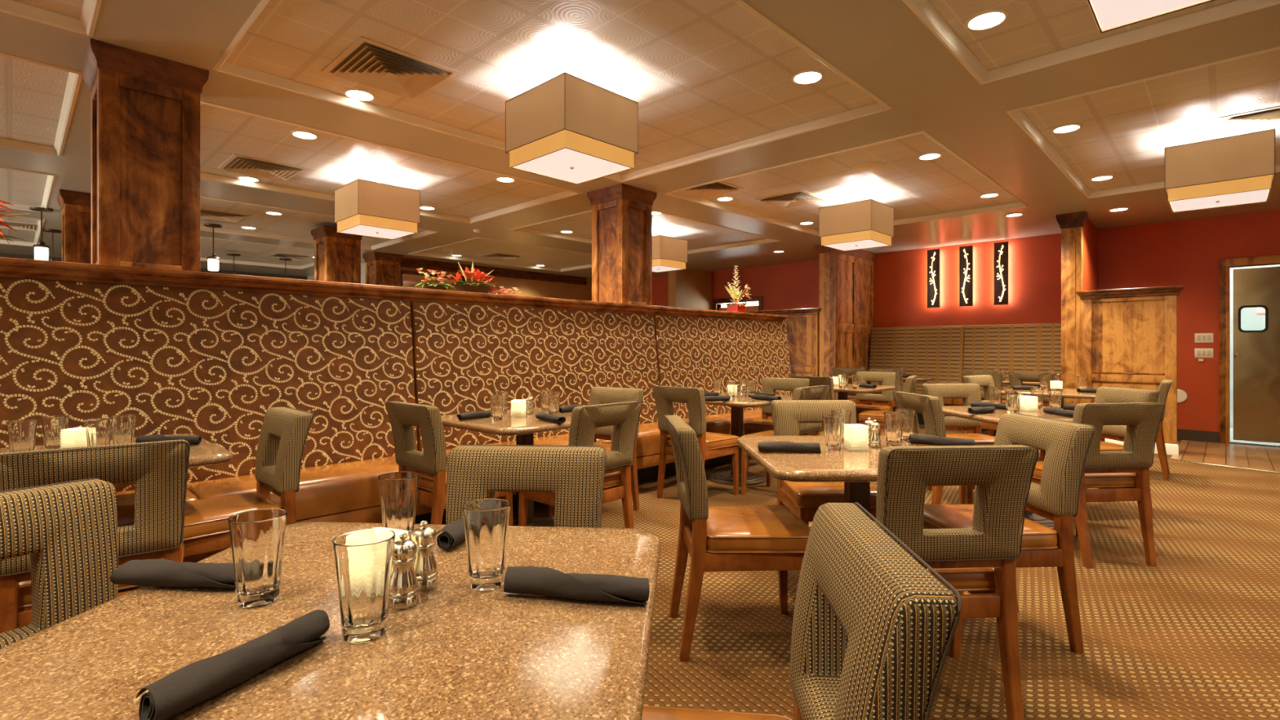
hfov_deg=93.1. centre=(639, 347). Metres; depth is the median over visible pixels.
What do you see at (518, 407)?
candle holder
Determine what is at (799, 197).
square ceiling vent
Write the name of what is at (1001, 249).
wall panel
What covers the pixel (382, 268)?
wood column
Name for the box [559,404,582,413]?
rolled napkin
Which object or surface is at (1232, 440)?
door frame
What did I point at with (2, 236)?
flower arrangement
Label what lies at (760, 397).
rolled napkin
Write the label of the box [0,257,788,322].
trim
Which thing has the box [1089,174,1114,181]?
recessed light
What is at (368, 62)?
square ceiling vent
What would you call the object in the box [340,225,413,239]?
diffuser
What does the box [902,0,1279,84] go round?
trim
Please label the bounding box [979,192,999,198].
recessed light
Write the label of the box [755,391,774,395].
rolled napkin
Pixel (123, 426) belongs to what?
glass
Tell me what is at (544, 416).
rolled napkin
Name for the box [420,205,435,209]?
recessed light
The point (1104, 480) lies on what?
seat cushion
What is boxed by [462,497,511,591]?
glass
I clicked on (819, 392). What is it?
dining chair
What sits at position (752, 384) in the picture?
glass
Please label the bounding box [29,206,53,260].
pendant
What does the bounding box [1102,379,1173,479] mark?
dining chair
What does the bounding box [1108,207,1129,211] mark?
recessed light
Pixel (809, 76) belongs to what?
recessed light
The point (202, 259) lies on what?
trim
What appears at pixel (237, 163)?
square ceiling vent
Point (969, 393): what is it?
dining chair
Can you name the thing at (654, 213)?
recessed light
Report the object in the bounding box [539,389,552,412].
glass
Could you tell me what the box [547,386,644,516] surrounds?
dining chair
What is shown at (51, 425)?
glass
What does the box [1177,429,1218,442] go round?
baseboard
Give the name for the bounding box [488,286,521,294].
flower arrangement
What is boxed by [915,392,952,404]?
seat cushion
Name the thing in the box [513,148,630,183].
diffuser
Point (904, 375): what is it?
rolled napkin
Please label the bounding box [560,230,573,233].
recessed light
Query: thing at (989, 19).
recessed light
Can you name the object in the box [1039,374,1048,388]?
glass
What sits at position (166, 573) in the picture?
rolled napkin
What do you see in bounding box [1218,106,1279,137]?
square ceiling vent
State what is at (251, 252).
ceiling tiles
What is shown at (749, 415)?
seat cushion
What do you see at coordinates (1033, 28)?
ceiling tiles
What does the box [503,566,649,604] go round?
rolled napkin
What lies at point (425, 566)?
salt mill
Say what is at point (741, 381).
glass
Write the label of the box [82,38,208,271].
wood column
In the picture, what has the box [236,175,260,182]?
recessed light
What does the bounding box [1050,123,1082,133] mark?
recessed light
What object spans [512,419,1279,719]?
floor
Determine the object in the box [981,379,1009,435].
dining table
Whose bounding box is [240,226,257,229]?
recessed light
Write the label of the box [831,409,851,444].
glass
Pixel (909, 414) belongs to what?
glass
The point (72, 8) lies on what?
ceiling tiles
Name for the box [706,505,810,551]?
seat cushion
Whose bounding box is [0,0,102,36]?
trim
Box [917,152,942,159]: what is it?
recessed light
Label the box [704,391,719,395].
rolled napkin
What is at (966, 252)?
wall panel
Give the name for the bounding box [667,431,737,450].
seat cushion
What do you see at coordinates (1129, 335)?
wall
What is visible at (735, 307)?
flower arrangement
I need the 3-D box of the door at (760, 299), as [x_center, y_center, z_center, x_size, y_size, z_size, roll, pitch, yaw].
[2.035,0.070,12.444,1.220,2.200,0.190,0,0,44]
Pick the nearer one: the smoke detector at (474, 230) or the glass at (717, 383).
the glass at (717, 383)
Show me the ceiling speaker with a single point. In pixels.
(868, 166)
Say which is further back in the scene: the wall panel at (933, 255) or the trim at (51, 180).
the wall panel at (933, 255)
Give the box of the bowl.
[450,284,491,293]
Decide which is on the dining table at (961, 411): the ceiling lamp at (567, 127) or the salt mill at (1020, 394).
the salt mill at (1020, 394)
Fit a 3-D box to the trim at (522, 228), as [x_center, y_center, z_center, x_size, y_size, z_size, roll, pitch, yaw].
[0.173,-1.637,8.723,2.214,0.058,3.334,0,0,44]
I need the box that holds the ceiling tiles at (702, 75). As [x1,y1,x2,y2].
[225,0,877,174]
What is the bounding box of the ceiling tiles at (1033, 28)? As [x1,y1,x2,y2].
[927,0,1237,71]
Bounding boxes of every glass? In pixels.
[6,419,37,452]
[40,415,69,449]
[84,417,112,446]
[110,414,136,444]
[227,507,287,608]
[332,528,395,643]
[377,471,419,540]
[403,273,456,290]
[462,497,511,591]
[489,395,504,421]
[495,391,508,413]
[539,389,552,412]
[546,391,560,415]
[712,378,722,395]
[725,381,736,398]
[738,378,747,395]
[746,380,756,397]
[822,372,830,377]
[822,414,844,451]
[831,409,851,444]
[838,374,846,389]
[840,372,848,386]
[851,374,860,389]
[883,412,904,446]
[895,408,915,442]
[898,367,905,374]
[987,386,1001,403]
[998,368,1005,380]
[1004,391,1019,413]
[1030,387,1044,408]
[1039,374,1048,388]
[1047,369,1054,380]
[1048,388,1062,408]
[1076,377,1088,388]
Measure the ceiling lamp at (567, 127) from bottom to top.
0.546 m
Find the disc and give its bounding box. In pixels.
[1177,389,1186,402]
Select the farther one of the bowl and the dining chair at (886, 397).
the dining chair at (886, 397)
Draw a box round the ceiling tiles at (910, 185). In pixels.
[704,133,1018,231]
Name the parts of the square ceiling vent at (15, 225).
frame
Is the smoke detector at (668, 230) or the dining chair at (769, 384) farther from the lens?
the smoke detector at (668, 230)
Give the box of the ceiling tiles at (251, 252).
[200,237,314,266]
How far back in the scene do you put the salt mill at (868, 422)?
2.72 m
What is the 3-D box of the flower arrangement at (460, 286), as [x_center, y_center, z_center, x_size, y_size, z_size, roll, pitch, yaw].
[-1.363,-0.565,4.930,0.431,0.285,0.362,0,0,-13]
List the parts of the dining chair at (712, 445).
leg, backrest, seat frame, leg, leg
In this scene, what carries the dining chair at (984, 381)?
on the floor
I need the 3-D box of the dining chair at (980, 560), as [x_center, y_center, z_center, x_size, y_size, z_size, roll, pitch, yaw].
[0.939,0.732,2.059,0.465,0.876,0.550,0,0,-4]
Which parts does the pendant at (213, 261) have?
rod, lamp shade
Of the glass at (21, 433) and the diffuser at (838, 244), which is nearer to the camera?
the glass at (21, 433)
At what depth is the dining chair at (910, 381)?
6.34 m
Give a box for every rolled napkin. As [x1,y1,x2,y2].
[110,558,235,588]
[135,435,201,444]
[135,609,329,719]
[436,517,465,550]
[456,410,491,420]
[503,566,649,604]
[535,412,565,423]
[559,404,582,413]
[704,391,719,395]
[704,395,730,401]
[751,394,782,400]
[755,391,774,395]
[757,441,821,453]
[859,383,876,388]
[902,374,912,377]
[908,434,975,445]
[967,406,995,413]
[969,401,1006,409]
[1011,385,1038,390]
[1043,407,1074,417]
[1062,404,1076,410]
[1076,387,1097,392]
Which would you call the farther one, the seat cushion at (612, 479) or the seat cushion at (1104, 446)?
the seat cushion at (1104, 446)
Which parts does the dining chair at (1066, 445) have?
leg, rail, seat frame, backrest, leg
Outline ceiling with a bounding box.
[0,0,1279,278]
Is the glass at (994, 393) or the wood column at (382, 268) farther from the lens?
the wood column at (382, 268)
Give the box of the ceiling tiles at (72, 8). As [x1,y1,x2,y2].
[13,0,84,19]
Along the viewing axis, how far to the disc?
7.68 m
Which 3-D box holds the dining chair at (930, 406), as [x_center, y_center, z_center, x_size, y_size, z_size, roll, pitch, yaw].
[2.009,0.732,3.927,0.550,0.876,0.465,0,0,-4]
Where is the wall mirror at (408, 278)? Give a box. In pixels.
[400,270,465,290]
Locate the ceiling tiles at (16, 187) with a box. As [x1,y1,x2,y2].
[0,168,47,206]
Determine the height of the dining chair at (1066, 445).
0.876 m
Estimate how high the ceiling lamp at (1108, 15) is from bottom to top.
0.546 m
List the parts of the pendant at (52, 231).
rod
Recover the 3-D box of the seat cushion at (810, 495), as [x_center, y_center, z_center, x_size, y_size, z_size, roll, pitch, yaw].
[0.978,0.729,3.115,0.452,0.083,0.429,0,0,-1]
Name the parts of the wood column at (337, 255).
panel frame, panel frame, core panel, crown moulding, panel frame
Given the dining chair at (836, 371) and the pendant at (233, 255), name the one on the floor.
the dining chair at (836, 371)
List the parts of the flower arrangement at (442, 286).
pot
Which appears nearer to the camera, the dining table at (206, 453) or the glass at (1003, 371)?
the dining table at (206, 453)
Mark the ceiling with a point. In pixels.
(882, 46)
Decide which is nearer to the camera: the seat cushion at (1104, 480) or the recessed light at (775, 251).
the seat cushion at (1104, 480)
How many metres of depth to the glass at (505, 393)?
3.98 m
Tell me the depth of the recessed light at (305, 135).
4.74 m
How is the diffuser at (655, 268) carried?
attached to the ceiling lamp at (668, 253)
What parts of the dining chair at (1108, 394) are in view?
leg, rail, backrest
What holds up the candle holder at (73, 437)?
on the dining table at (206, 453)
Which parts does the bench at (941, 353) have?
backrest, backrest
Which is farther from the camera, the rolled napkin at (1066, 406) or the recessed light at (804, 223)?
the recessed light at (804, 223)
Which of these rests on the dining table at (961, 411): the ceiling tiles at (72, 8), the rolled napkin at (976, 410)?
the rolled napkin at (976, 410)
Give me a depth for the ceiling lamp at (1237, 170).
4.50 m
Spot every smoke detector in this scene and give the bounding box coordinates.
[473,229,482,232]
[667,229,675,232]
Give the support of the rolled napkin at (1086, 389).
on the dining table at (1067, 393)
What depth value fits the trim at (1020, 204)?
6.98 m
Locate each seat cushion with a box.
[19,537,183,608]
[115,488,198,527]
[183,492,279,541]
[186,435,598,521]
[417,465,447,493]
[560,416,730,457]
[565,442,611,451]
[603,471,620,487]
[641,706,787,719]
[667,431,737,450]
[706,408,772,435]
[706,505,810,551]
[742,430,812,436]
[743,418,773,431]
[781,480,876,508]
[847,393,856,399]
[855,404,890,413]
[857,410,895,422]
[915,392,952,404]
[923,504,1057,548]
[926,567,994,589]
[946,433,995,445]
[952,396,1005,405]
[1031,461,1135,488]
[1099,440,1123,451]
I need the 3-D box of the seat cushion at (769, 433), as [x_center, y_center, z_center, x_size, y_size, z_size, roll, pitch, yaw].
[1.105,0.729,4.858,0.429,0.083,0.452,0,0,42]
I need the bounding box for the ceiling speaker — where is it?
[851,161,886,171]
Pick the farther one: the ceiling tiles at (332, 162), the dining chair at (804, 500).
the ceiling tiles at (332, 162)
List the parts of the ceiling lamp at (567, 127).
lamp shade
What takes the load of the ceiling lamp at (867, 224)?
hanging from the ceiling tiles at (910, 185)
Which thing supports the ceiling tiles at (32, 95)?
attached to the ceiling
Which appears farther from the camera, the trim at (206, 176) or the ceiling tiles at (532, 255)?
the ceiling tiles at (532, 255)
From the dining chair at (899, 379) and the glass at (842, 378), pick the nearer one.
the glass at (842, 378)
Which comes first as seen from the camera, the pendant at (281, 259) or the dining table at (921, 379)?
the dining table at (921, 379)
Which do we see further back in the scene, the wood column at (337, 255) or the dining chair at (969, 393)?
the wood column at (337, 255)
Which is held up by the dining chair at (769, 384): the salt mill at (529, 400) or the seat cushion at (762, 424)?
the seat cushion at (762, 424)
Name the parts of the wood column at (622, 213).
panel frame, panel frame, core panel, crown moulding, panel frame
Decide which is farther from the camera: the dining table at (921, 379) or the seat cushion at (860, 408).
the dining table at (921, 379)
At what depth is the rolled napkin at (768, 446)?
2.50 m
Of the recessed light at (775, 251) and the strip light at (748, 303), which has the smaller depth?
the recessed light at (775, 251)
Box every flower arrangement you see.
[0,200,30,243]
[413,267,456,289]
[445,262,499,293]
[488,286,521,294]
[722,265,752,311]
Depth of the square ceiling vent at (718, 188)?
6.35 m
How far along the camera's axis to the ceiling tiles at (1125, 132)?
4.37 m
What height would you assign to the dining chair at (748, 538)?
0.876 m
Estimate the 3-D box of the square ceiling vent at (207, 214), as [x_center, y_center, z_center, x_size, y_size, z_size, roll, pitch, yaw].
[-5.309,-1.655,7.602,0.590,0.026,0.590,0,0,44]
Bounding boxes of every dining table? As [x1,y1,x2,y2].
[0,433,233,467]
[0,521,661,719]
[440,407,572,526]
[705,391,792,485]
[736,435,931,648]
[833,383,895,399]
[848,375,871,422]
[902,376,935,427]
[941,405,1074,528]
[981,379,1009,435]
[1000,388,1096,461]
[1022,381,1039,387]
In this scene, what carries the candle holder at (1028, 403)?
on the dining table at (961, 411)
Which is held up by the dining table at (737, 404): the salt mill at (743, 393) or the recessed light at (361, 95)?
the salt mill at (743, 393)
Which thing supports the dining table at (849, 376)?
on the floor
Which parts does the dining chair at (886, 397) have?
leg, rail, backrest, leg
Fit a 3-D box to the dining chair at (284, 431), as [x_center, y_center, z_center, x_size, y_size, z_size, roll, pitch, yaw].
[-1.831,0.732,2.711,0.464,0.876,0.550,0,0,44]
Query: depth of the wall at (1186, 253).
8.63 m
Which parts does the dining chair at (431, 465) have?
leg, backrest, rail, leg, seat frame, leg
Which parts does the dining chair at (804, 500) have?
leg, leg, backrest, seat frame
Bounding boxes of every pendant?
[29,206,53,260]
[42,228,62,261]
[204,223,222,271]
[226,253,240,274]
[279,257,292,278]
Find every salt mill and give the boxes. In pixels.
[388,533,418,610]
[410,520,438,591]
[525,395,532,414]
[527,394,533,412]
[740,382,746,396]
[864,417,873,444]
[869,419,880,448]
[1017,392,1024,410]
[1056,373,1061,381]
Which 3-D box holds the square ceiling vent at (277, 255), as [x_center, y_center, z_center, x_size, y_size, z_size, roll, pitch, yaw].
[-6.345,-1.655,10.992,0.590,0.026,0.590,0,0,44]
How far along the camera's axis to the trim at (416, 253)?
11.26 m
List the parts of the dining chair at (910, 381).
seat frame, backrest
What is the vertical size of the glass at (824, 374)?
0.148 m
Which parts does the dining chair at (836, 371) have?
backrest, seat frame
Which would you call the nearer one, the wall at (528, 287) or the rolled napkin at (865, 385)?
the rolled napkin at (865, 385)
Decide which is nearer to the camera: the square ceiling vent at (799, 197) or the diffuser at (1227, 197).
the diffuser at (1227, 197)
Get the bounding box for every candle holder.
[59,426,87,448]
[373,527,409,574]
[511,399,526,417]
[734,384,737,396]
[831,376,839,386]
[843,423,868,450]
[1019,395,1038,412]
[1049,380,1062,388]
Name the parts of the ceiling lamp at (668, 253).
lamp shade, lamp shade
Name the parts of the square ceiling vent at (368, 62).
plate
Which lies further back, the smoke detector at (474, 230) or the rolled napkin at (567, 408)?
the smoke detector at (474, 230)
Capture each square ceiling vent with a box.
[0,220,38,231]
[200,208,249,222]
[217,153,308,181]
[266,252,311,260]
[321,35,461,100]
[477,252,523,260]
[676,181,743,199]
[755,189,829,208]
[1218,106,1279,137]
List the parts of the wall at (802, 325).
core panel, panel frame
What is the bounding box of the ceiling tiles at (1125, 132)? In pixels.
[1022,49,1279,191]
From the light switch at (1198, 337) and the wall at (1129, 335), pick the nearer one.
the wall at (1129, 335)
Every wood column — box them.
[57,189,90,263]
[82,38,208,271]
[311,225,362,284]
[362,251,403,286]
[586,182,657,305]
[813,244,876,419]
[1056,211,1098,404]
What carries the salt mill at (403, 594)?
on the dining table at (462, 652)
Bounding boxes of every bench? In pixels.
[0,276,824,592]
[869,323,1061,429]
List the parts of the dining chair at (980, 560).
backrest, rail, seat frame, leg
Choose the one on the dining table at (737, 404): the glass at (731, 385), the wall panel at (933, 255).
the glass at (731, 385)
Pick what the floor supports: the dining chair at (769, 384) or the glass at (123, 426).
the dining chair at (769, 384)
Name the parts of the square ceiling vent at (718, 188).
frame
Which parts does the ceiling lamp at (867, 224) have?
lamp shade, lamp shade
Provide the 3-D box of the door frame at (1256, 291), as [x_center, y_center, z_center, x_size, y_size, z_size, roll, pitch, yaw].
[7.578,0.043,7.091,1.170,2.255,0.190,0,0,44]
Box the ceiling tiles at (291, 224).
[200,197,425,245]
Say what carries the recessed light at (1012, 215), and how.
in the ceiling
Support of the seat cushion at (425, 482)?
on the dining chair at (431, 465)
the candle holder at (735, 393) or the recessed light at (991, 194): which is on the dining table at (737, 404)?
the candle holder at (735, 393)
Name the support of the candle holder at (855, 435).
on the dining table at (856, 468)
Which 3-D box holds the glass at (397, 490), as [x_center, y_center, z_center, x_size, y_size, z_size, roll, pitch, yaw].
[-0.543,0.360,1.365,0.087,0.148,0.087,0,0,22]
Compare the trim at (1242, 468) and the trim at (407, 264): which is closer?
the trim at (1242, 468)
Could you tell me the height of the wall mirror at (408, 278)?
0.920 m
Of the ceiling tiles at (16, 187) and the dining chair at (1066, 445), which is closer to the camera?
the dining chair at (1066, 445)
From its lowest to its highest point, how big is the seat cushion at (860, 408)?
0.083 m
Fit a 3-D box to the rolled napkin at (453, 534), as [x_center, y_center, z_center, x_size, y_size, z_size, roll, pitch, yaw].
[-0.396,0.411,1.423,0.062,0.046,0.268,0,0,9]
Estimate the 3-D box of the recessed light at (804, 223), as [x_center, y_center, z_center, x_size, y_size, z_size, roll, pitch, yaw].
[2.221,-1.663,8.087,0.196,0.009,0.196,0,0,44]
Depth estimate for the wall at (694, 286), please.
12.44 m
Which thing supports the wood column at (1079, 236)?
on the floor
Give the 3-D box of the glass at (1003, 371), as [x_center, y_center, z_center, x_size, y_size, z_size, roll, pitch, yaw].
[4.824,0.360,8.076,0.087,0.148,0.087,0,0,44]
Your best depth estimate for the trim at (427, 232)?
8.76 m
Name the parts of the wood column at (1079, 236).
post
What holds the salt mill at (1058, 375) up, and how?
on the dining table at (1032, 384)
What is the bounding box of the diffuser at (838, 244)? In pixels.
[824,239,888,250]
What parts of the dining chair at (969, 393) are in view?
leg, backrest, rail, leg, leg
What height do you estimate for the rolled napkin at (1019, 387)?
0.046 m
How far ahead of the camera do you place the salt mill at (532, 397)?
4.09 m
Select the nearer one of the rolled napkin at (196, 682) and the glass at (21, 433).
the rolled napkin at (196, 682)
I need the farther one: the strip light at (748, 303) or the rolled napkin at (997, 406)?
the strip light at (748, 303)
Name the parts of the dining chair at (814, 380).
backrest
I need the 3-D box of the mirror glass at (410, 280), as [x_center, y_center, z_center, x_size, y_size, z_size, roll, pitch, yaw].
[-3.845,-0.930,11.289,0.015,0.800,1.200,0,0,44]
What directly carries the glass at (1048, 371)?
on the dining table at (1032, 384)
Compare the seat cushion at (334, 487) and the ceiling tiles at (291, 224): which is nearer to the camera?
the seat cushion at (334, 487)
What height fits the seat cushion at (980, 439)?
0.083 m
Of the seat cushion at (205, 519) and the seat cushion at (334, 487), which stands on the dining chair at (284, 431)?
the seat cushion at (205, 519)
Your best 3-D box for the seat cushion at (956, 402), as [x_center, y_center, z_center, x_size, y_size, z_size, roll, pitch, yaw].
[5.285,0.775,8.589,1.450,0.130,0.540,0,0,44]
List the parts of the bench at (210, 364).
backrest, seat, backrest, backrest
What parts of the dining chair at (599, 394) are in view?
leg, rail, backrest, leg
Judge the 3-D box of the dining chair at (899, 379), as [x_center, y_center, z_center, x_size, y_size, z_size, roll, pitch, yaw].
[3.666,0.732,8.835,0.464,0.876,0.550,0,0,44]
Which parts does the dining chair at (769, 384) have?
leg, seat frame, leg, backrest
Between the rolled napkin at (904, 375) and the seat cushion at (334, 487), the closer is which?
the seat cushion at (334, 487)
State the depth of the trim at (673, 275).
12.03 m
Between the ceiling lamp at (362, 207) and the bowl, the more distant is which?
the ceiling lamp at (362, 207)
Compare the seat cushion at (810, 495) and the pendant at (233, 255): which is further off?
the pendant at (233, 255)
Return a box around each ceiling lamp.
[334,175,420,239]
[505,71,638,184]
[652,230,687,272]
[818,195,893,251]
[1086,0,1215,33]
[1164,128,1275,213]
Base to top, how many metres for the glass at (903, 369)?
0.148 m
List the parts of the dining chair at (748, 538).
leg, backrest, leg, seat frame, leg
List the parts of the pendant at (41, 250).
rod, lamp shade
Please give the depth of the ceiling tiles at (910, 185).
6.14 m
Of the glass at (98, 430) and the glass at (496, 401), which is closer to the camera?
the glass at (98, 430)
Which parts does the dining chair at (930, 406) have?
backrest, leg, leg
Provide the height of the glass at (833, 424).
0.148 m
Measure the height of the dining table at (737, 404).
0.735 m
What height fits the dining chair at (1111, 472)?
0.876 m
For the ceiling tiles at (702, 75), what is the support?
attached to the ceiling
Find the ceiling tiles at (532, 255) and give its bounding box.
[420,238,591,268]
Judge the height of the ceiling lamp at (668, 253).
0.546 m
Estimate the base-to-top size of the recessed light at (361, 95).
0.009 m
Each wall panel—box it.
[927,248,939,307]
[959,244,973,306]
[994,241,1008,305]
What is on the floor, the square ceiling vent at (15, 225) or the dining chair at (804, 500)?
the dining chair at (804, 500)
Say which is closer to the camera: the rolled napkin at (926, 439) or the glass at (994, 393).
the rolled napkin at (926, 439)
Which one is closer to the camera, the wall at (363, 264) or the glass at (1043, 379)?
the glass at (1043, 379)
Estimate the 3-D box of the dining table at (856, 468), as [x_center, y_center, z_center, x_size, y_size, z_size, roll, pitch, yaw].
[0.925,0.802,2.586,0.900,0.735,0.900,0,0,-1]
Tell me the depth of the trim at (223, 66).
4.19 m
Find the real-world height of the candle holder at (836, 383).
0.103 m
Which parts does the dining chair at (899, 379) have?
seat frame, backrest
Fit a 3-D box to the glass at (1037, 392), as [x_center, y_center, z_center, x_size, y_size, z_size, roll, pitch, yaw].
[2.845,0.360,4.347,0.087,0.148,0.087,0,0,24]
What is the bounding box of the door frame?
[1230,264,1279,446]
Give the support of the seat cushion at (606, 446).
on the dining chair at (599, 394)
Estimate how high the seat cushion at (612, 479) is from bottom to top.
0.083 m
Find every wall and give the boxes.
[0,253,306,279]
[306,262,365,284]
[400,260,591,301]
[652,209,1279,431]
[677,267,711,310]
[744,307,821,376]
[1075,285,1183,454]
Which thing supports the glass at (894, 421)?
on the dining table at (856, 468)
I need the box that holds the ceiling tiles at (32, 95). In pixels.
[0,55,68,146]
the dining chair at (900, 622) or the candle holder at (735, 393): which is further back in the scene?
the candle holder at (735, 393)
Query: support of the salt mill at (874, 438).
on the dining table at (856, 468)
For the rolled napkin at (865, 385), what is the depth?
6.58 m
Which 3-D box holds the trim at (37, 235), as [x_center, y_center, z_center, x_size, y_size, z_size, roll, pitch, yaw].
[-9.720,-1.637,7.461,2.874,0.058,3.354,0,0,44]
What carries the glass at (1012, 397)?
on the dining table at (961, 411)
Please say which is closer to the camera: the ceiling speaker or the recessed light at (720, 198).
the ceiling speaker
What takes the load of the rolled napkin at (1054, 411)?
on the dining table at (961, 411)
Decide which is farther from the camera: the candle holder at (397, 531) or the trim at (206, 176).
the trim at (206, 176)
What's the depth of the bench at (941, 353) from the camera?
9.27 m
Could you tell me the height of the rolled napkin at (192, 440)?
0.047 m
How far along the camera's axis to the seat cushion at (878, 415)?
6.39 m
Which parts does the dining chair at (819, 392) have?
leg, leg, rail, backrest, leg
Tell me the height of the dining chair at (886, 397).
0.876 m
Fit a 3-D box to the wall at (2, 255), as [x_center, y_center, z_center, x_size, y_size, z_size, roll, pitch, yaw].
[-11.036,-0.275,10.309,0.200,2.890,9.900,0,0,44]
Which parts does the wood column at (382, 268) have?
panel frame, core panel, crown moulding, panel frame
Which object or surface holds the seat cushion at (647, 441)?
on the bench at (210, 364)
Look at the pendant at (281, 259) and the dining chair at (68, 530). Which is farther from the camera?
the pendant at (281, 259)
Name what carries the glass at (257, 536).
on the dining table at (462, 652)
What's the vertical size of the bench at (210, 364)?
1.505 m
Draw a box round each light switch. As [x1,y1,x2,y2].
[1194,333,1213,342]
[1194,348,1213,357]
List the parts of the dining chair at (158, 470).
leg, seat frame, rail, backrest, leg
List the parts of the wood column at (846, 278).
crown moulding, panel frame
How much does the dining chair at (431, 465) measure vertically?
0.876 m
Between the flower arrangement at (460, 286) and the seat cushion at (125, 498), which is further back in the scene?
the flower arrangement at (460, 286)
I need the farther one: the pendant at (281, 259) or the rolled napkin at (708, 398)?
the pendant at (281, 259)
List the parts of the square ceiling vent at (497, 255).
frame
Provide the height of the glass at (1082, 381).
0.148 m
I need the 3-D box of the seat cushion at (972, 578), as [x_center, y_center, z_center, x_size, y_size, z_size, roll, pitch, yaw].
[0.935,0.729,2.117,0.452,0.083,0.429,0,0,-4]
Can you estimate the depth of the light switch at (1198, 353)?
7.54 m
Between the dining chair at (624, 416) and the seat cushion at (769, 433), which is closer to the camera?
the dining chair at (624, 416)
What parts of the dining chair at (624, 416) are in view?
leg, seat frame, backrest, rail, leg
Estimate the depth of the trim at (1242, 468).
5.96 m
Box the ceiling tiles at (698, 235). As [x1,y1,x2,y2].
[524,211,767,250]
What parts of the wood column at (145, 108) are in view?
panel frame, panel frame, crown moulding, core panel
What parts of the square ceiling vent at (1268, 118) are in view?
plate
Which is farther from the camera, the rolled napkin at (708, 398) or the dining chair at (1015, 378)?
the dining chair at (1015, 378)
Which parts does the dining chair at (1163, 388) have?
leg, backrest, leg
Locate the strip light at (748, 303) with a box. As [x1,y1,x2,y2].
[721,302,758,306]
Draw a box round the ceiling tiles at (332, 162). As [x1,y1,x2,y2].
[200,102,566,217]
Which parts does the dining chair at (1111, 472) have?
leg, seat frame, rail, backrest, leg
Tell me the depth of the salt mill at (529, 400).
3.98 m
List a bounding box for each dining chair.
[0,439,190,633]
[0,478,118,648]
[183,406,313,556]
[384,400,512,525]
[445,444,606,528]
[518,400,642,528]
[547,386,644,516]
[641,502,962,719]
[652,385,738,498]
[663,414,810,661]
[741,385,829,495]
[743,377,809,471]
[770,400,876,576]
[790,375,834,428]
[831,367,868,404]
[855,371,896,435]
[857,375,917,428]
[868,368,902,406]
[876,444,1039,719]
[892,391,973,504]
[921,382,995,504]
[923,413,1094,657]
[961,370,1005,433]
[962,374,1038,458]
[1008,371,1053,406]
[1022,402,1164,568]
[1040,386,1159,515]
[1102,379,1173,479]
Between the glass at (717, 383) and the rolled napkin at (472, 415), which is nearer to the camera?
the rolled napkin at (472, 415)
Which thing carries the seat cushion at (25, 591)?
on the dining chair at (158, 470)
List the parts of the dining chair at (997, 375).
backrest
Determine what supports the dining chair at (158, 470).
on the floor
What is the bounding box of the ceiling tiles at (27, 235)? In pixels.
[0,217,38,242]
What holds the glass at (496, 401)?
on the dining table at (524, 428)
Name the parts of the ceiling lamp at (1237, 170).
lamp shade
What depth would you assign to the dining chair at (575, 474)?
1.74 m
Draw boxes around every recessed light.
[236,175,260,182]
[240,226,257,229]
[264,211,283,215]
[289,129,318,139]
[342,88,375,101]
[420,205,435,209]
[495,176,515,182]
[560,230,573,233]
[652,211,662,215]
[715,196,733,201]
[773,250,784,253]
[791,69,824,84]
[799,221,813,225]
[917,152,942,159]
[964,8,1008,31]
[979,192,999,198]
[1004,213,1023,217]
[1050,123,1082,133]
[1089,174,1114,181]
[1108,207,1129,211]
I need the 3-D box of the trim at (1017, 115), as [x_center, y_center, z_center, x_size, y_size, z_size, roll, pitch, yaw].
[4.597,-1.637,4.451,2.594,0.058,3.334,0,0,44]
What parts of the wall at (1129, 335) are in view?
core panel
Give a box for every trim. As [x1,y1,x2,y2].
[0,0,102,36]
[0,52,82,155]
[0,166,57,212]
[0,216,44,246]
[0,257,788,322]
[200,100,582,223]
[200,195,439,249]
[200,236,314,269]
[212,0,893,182]
[400,257,586,284]
[408,236,591,271]
[509,209,780,253]
[662,130,1028,235]
[668,270,677,306]
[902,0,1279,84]
[1005,46,1279,198]
[1169,457,1279,473]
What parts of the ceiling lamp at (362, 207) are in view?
lamp shade, lamp shade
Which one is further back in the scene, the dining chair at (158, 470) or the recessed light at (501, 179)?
the recessed light at (501, 179)
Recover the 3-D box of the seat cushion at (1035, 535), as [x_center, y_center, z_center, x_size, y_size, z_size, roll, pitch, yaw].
[1.382,0.729,2.509,0.429,0.083,0.452,0,0,-3]
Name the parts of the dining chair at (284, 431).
seat frame, leg, rail, backrest, leg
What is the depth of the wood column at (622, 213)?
6.19 m
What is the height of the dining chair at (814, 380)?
0.876 m
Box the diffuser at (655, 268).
[652,265,683,271]
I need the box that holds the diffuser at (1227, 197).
[1169,188,1269,212]
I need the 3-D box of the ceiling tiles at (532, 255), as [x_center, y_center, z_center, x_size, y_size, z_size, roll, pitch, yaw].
[-2.021,-1.693,10.842,2.230,0.050,3.310,0,0,44]
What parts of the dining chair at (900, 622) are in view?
leg, backrest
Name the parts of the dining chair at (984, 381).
backrest, seat frame, leg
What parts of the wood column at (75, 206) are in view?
panel frame, crown moulding, panel frame, core panel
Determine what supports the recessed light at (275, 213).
attached to the ceiling tiles at (291, 224)
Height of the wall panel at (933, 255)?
0.930 m
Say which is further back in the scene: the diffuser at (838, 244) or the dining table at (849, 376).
the dining table at (849, 376)
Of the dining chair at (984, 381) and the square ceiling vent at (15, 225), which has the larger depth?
the square ceiling vent at (15, 225)
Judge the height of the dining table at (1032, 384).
0.735 m
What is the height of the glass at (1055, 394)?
0.148 m

